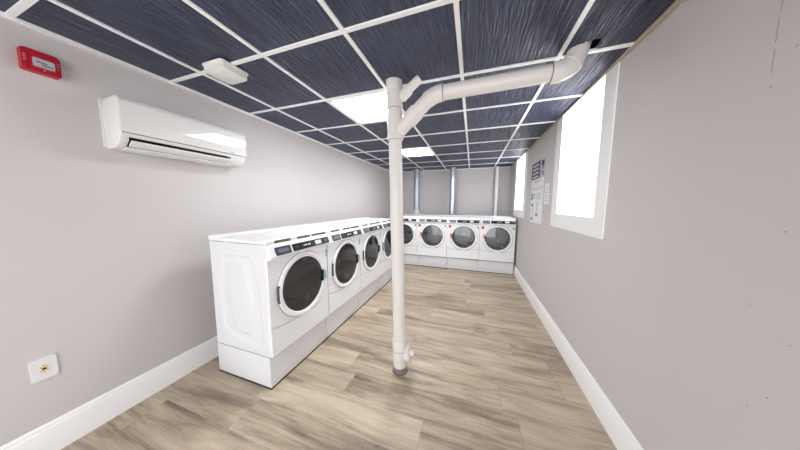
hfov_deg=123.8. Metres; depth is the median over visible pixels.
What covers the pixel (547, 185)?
notice sign
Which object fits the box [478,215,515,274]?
dryer
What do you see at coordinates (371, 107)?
recessed light
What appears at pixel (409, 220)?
dryer
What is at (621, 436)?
baseboard
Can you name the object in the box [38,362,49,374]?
receptacle
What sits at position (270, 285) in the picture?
washer
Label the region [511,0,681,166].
trim
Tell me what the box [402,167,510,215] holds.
wall
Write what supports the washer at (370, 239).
on the floor
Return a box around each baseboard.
[0,336,218,449]
[513,264,643,449]
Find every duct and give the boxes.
[412,169,420,213]
[449,167,456,214]
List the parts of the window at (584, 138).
frosted pane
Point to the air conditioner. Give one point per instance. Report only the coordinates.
(127, 125)
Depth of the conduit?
5.33 m
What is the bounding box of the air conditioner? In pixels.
[97,95,245,167]
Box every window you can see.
[513,151,527,217]
[550,61,619,239]
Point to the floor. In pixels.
(485, 372)
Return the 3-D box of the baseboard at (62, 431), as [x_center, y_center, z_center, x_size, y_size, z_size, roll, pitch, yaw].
[-1.554,1.102,2.603,0.017,0.192,8.320,2,6,19]
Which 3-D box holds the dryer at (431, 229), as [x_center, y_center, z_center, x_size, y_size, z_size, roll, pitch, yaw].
[0.815,0.361,5.159,0.678,1.194,0.680,2,6,19]
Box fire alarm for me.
[16,46,61,79]
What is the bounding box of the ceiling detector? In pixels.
[202,58,248,84]
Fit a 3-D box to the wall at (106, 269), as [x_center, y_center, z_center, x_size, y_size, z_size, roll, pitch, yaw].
[-1.604,-0.144,2.502,0.101,2.692,8.520,2,6,19]
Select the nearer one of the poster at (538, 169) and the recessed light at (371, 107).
the recessed light at (371, 107)
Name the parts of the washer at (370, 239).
lid, panel, access panel, door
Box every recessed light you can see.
[329,91,403,123]
[402,147,433,156]
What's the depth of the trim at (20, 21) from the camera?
1.49 m
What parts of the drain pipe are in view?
branch arm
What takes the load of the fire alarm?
attached to the wall at (106, 269)
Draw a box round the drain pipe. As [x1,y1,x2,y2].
[386,40,591,375]
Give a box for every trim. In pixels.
[0,11,388,170]
[402,166,510,171]
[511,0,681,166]
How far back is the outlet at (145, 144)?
1.58 m
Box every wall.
[0,16,389,446]
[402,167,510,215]
[509,0,799,449]
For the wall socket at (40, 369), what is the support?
attached to the wall at (106, 269)
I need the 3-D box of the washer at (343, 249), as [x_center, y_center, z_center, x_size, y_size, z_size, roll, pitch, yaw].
[-0.926,0.595,2.664,0.680,1.194,0.678,2,6,19]
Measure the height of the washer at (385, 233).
1.194 m
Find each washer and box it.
[208,227,329,389]
[283,222,361,337]
[323,219,382,308]
[350,217,391,289]
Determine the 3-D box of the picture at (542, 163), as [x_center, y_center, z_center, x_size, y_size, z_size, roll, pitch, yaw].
[1.924,-0.765,2.885,0.001,0.230,0.190,2,6,19]
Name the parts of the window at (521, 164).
frosted pane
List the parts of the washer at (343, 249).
lid, toe plate, panel, access panel, door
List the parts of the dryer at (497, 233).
access panel, panel, lid, door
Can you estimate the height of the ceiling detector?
0.046 m
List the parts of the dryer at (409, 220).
lid, door, access panel, panel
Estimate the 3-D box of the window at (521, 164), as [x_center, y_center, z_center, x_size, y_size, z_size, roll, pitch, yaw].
[2.381,-0.752,4.254,0.011,1.181,1.062,2,6,19]
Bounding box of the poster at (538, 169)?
[530,159,544,223]
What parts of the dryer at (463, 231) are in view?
access panel, lid, panel, door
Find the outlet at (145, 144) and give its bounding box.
[127,137,228,162]
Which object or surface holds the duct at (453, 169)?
attached to the wall at (474, 188)
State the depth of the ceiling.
1.31 m
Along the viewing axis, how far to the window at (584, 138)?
1.76 m
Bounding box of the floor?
[61,265,616,449]
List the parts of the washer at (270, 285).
panel, lid, toe plate, panel, access panel, door, door handle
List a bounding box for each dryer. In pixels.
[390,214,422,265]
[417,214,449,267]
[446,215,479,271]
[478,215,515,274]
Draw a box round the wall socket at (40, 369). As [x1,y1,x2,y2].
[28,353,58,383]
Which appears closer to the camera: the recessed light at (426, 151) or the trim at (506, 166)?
the recessed light at (426, 151)
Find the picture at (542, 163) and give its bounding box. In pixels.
[540,159,544,177]
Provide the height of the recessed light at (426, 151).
0.030 m
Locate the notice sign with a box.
[544,183,549,203]
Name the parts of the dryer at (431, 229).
panel, access panel, door, lid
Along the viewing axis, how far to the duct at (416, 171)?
5.84 m
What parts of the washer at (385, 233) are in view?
lid, panel, access panel, door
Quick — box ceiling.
[0,0,675,171]
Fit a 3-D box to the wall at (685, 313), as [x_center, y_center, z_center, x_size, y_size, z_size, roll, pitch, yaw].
[1.476,-0.034,1.468,0.101,2.692,8.520,2,6,19]
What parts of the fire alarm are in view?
raised panel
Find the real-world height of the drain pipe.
2.454 m
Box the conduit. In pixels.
[494,166,498,215]
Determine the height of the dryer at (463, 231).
1.194 m

